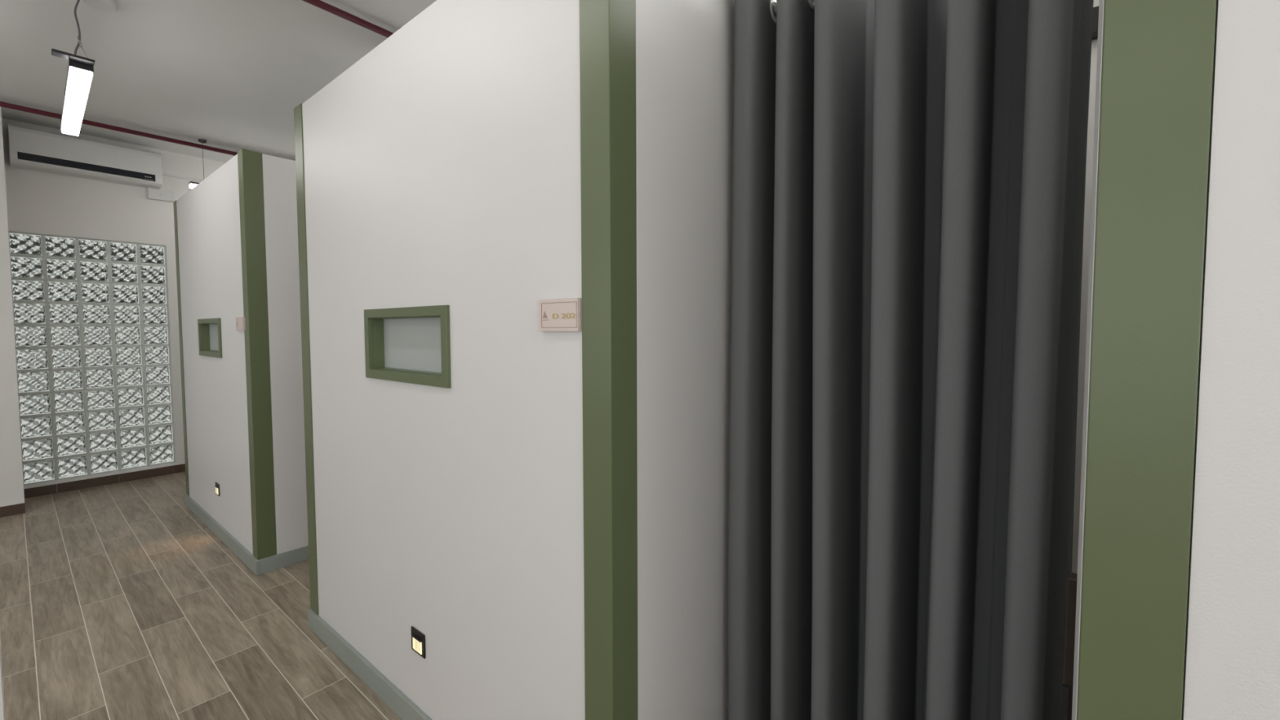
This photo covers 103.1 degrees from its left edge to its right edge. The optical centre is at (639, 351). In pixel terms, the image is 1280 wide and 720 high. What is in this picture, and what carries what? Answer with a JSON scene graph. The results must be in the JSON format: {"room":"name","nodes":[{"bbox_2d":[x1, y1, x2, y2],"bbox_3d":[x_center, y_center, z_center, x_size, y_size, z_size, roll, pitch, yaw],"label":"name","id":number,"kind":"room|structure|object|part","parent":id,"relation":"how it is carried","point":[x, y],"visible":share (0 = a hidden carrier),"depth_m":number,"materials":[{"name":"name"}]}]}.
{"room":"clinic corridor","nodes":[
{"label":"clinic corridor","id":0,"kind":"room"},
{"bbox_2d":[0,635,5,719],"bbox_3d":[-1.889,-0.211,1.194,0.150,3.250,0.402,2,3,39],"label":"wall","id":1,"kind":"structure","parent":0,"point":[2,715],"depth_m":1.37,"materials":[{"name":"paint"}]},
{"bbox_2d":[0,98,24,505],"bbox_3d":[-5.447,-0.323,3.820,0.559,3.250,0.927,2,3,39],"label":"wall pillar","id":2,"kind":"structure","parent":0,"point":[11,481],"depth_m":3.99,"materials":[{"name":"paint"}]},
{"bbox_2d":[0,502,25,517],"bbox_3d":[-5.221,1.266,3.715,0.011,0.083,0.927,2,3,39],"label":"baseboard","id":3,"kind":"structure","parent":2,"relation":"attached to","point":[5,511],"depth_m":4.02,"materials":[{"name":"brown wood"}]},
{"bbox_2d":[1,118,226,487],"bbox_3d":[-5.433,-0.349,4.369,0.110,3.250,5.400,2,3,39],"label":"wall","id":4,"kind":"structure","parent":0,"point":[40,202],"depth_m":4.80,"materials":[{"name":"paint"}]},
{"bbox_2d":[7,124,162,189],"bbox_3d":[-4.984,-1.747,4.611,0.211,0.318,0.930,2,3,39],"label":"air conditioner","id":5,"kind":"object","parent":4,"relation":"attached to","point":[29,148],"visible":1,"depth_m":4.51,"materials":[{"name":"white plastic"}]},
{"bbox_3d":[-4.936,-1.616,4.516,0.011,0.004,0.748,2,3,39],"label":"louvre blade","id":6,"kind":"part","parent":5,"relation":"part of","materials":[{"name":"white plastic"}]},
{"bbox_2d":[8,231,175,485],"bbox_3d":[-5.100,0.048,4.790,0.093,2.200,1.000,2,3,39],"label":"window","id":7,"kind":"structure","parent":4,"relation":"in","point":[91,326],"depth_m":4.72,"materials":[{"name":"glass"}]},
{"bbox_2d":[23,462,185,497],"bbox_3d":[-4.777,1.198,5.154,0.010,0.083,1.873,2,3,39],"label":"baseboard","id":8,"kind":"structure","parent":4,"relation":"attached to","point":[91,482],"depth_m":4.79,"materials":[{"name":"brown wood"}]},
{"bbox_2d":[146,187,173,202],"bbox_3d":[-4.752,-1.559,5.037,0.047,0.112,0.185,2,3,39],"label":"junction box","id":9,"kind":"object","parent":4,"relation":"attached to","point":[161,194],"visible":1,"depth_m":5.02,"materials":[{"name":"white plastic"}]},
{"bbox_2d":[162,173,203,182],"bbox_3d":[-4.478,-1.786,5.390,0.018,0.022,0.905,2,3,39],"label":"cable trunking","id":10,"kind":"object","parent":4,"relation":"attached to","point":[163,174],"visible":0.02,"depth_m":5.17,"materials":[{"name":"white plastic"}]},
{"bbox_2d":[0,471,401,719],"bbox_3d":[-1.095,1.475,0.956,11.424,0.100,5.400,2,3,39],"label":"floor","id":11,"kind":"structure","parent":0,"point":[117,602],"depth_m":2.54,"materials":[{"name":"brown wood"}]},
{"bbox_2d":[173,0,1279,719],"bbox_3d":[-0.290,0.099,2.470,7.663,2.504,1.730,2,3,39],"label":"wall","id":12,"kind":"structure","parent":11,"relation":"on","point":[548,509],"depth_m":1.38,"materials":[{"name":"white paint"}]},
{"bbox_3d":[-3.740,-0.017,4.216,0.096,2.416,0.097,2,3,39],"label":"post","id":13,"kind":"part","parent":12,"relation":"part of","materials":[{"name":"paint"}]},
{"bbox_3d":[-3.017,-0.101,3.568,0.601,0.266,0.020,2,3,39],"label":"niche frame","id":14,"kind":"part","parent":12,"relation":"part of","materials":[{"name":"green paint"}]},
{"bbox_2d":[214,481,219,496],"bbox_3d":[-2.986,0.969,3.590,0.094,0.086,0.012,2,3,39],"label":"night light","id":15,"kind":"object","parent":12,"relation":"attached to","point":[217,486],"visible":1,"depth_m":3.58,"materials":[{"name":"black plastic"}]},
{"bbox_2d":[235,316,245,330],"bbox_3d":[-2.405,-0.170,3.062,0.146,0.082,0.014,2,3,39],"label":"room sign","id":16,"kind":"object","parent":12,"relation":"attached to","point":[240,321],"visible":1,"depth_m":3.04,"materials":[{"name":"beige plastic"}]},
{"bbox_3d":[-2.505,1.229,4.313,1.965,0.088,1.730,2,3,39],"label":"baseboard","id":17,"kind":"part","parent":12,"relation":"part of","materials":[{"name":"grey paint"}]},
{"bbox_3d":[-2.295,0.034,3.051,0.096,2.416,0.097,2,3,39],"label":"post","id":18,"kind":"part","parent":12,"relation":"part of","materials":[{"name":"green paint"}]},
{"bbox_3d":[-1.562,0.059,2.461,0.096,2.416,0.097,2,3,39],"label":"post","id":19,"kind":"part","parent":12,"relation":"part of","materials":[{"name":"paint"}]},
{"bbox_3d":[-0.306,1.305,2.542,2.019,0.088,1.730,2,3,39],"label":"baseboard","id":20,"kind":"part","parent":12,"relation":"part of","materials":[{"name":"grey paint"}]},
{"bbox_3d":[-0.842,-0.025,1.815,0.597,0.266,0.020,2,3,39],"label":"niche frame","id":21,"kind":"part","parent":12,"relation":"part of","materials":[{"name":"green paint"}]},
{"bbox_2d":[410,626,425,658],"bbox_3d":[-0.801,1.045,1.829,0.094,0.086,0.012,2,3,39],"label":"night light","id":22,"kind":"object","parent":12,"relation":"attached to","point":[418,638],"visible":1,"depth_m":1.82,"materials":[{"name":"black plastic"}]},
{"bbox_2d":[411,634,422,642],"bbox_3d":[-0.802,1.029,1.826,0.062,0.005,0.007,2,3,39],"label":"hood","id":23,"kind":"object","parent":22,"relation":"attached to","point":[415,637],"depth_m":1.83,"materials":[{"name":"black plastic"}]},
{"bbox_2d":[538,297,581,331],"bbox_3d":[-0.206,-0.093,1.291,0.146,0.082,0.014,2,3,39],"label":"room sign","id":24,"kind":"object","parent":12,"relation":"attached to","point":[554,314],"visible":1,"depth_m":1.28,"materials":[{"name":"beige plastic"}]},
{"bbox_3d":[-0.075,0.111,1.262,0.096,2.416,0.097,2,3,39],"label":"post","id":25,"kind":"part","parent":12,"relation":"part of","materials":[{"name":"green paint"}]},
{"bbox_2d":[773,0,812,15],"bbox_3d":[0.856,-1.048,1.232,1.328,0.068,0.068,2,3,39],"label":"curtain rod","id":26,"kind":"object","parent":12,"relation":"attached to","point":[775,6],"visible":0.02,"depth_m":1.57,"materials":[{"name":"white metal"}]},
{"bbox_2d":[727,0,1093,719],"bbox_3d":[0.681,0.116,1.427,0.853,2.462,0.326,2,3,39],"label":"curtain","id":27,"kind":"object","parent":26,"relation":"hanging from","point":[908,176],"visible":0.99,"depth_m":1.37,"materials":[{"name":"grey fabric"}]},
{"bbox_3d":[0.618,0.135,0.707,0.001,2.416,0.093,2,3,39],"label":"edge trim","id":28,"kind":"part","parent":12,"relation":"part of","materials":[{"name":"white paint"}]},
{"bbox_3d":[0.655,0.136,0.675,0.096,2.416,0.097,2,3,39],"label":"post","id":29,"kind":"part","parent":12,"relation":"part of","materials":[{"name":"green paint"}]},
{"bbox_2d":[1060,571,1077,719],"bbox_3d":[0.846,0.894,0.792,0.308,1.025,0.034,2,3,39],"label":"wooden board","id":30,"kind":"object","parent":11,"relation":"on","point":[1071,578],"visible":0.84,"depth_m":0.86,"materials":[{"name":"brown wood"}]},
{"bbox_2d":[0,0,436,162],"bbox_3d":[-1.104,-1.871,0.800,11.424,0.100,5.400,2,3,39],"label":"ceiling","id":31,"kind":"structure","parent":0,"point":[232,75],"depth_m":3.39,"materials":[{"name":"paint"}]},
{"bbox_2d":[51,0,117,136],"bbox_3d":[-3.106,-1.635,2.833,1.274,0.550,0.262,2,3,40],"label":"pendant lamp","id":32,"kind":"object","parent":31,"relation":"hanging from","point":[80,68],"visible":1,"depth_m":2.67,"materials":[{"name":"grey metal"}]},
{"bbox_2d":[61,66,92,136],"bbox_3d":[-3.153,-1.378,2.838,1.196,0.036,0.072,2,3,40],"label":"diffuser","id":33,"kind":"object","parent":32,"relation":"attached to","point":[78,79],"depth_m":2.72,"materials":[{"name":"white plastic"}]},
{"bbox_2d":[0,101,237,155],"bbox_3d":[-4.928,-1.920,3.885,0.048,0.069,5.196,2,3,39],"label":"pipe","id":34,"kind":"object","parent":31,"relation":"attached to","point":[4,104],"visible":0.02,"depth_m":4.40,"materials":[{"name":"red metal"}]},
{"bbox_2d":[188,181,199,188],"bbox_3d":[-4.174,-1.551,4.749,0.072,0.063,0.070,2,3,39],"label":"pendant lamp","id":35,"kind":"object","parent":31,"relation":"hanging from","point":[192,184],"depth_m":4.73,"materials":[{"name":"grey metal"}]},
{"bbox_2d":[189,183,197,188],"bbox_3d":[-3.813,-1.570,5.197,0.066,0.034,1.198,2,3,39],"label":"diffuser","id":36,"kind":"object","parent":35,"relation":"attached to","point":[191,185],"depth_m":4.73,"materials":[{"name":"white plastic"}]},
{"bbox_2d":[198,138,206,143],"bbox_3d":[-4.129,-1.979,4.788,0.072,0.035,0.054,2,3,39],"label":"recessed light","id":37,"kind":"object","parent":31,"relation":"in","point":[201,140],"depth_m":4.78,"materials":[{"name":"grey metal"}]},
{"bbox_2d":[302,0,393,37],"bbox_3d":[-2.406,-1.832,1.853,0.048,0.069,5.196,2,3,39],"label":"pipe","id":38,"kind":"object","parent":31,"relation":"attached to","point":[324,6],"visible":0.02,"depth_m":2.82,"materials":[{"name":"red metal"}]},
{"bbox_2d":[1071,0,1098,573],"bbox_3d":[0.603,-0.297,2.907,11.124,3.250,0.100,2,3,39],"label":"wall","id":39,"kind":"structure","parent":0,"point":[1090,147],"depth_m":1.95,"materials":[{"name":"paint"}]},
{"bbox_2d":[1091,5,1098,39],"bbox_3d":[1.650,-1.217,1.908,1.690,0.086,0.070,2,3,39],"label":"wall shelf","id":40,"kind":"object","parent":39,"relation":"attached to","point":[1095,10],"visible":0.02,"depth_m":1.85,"materials":[{"name":"black"}]}
]}

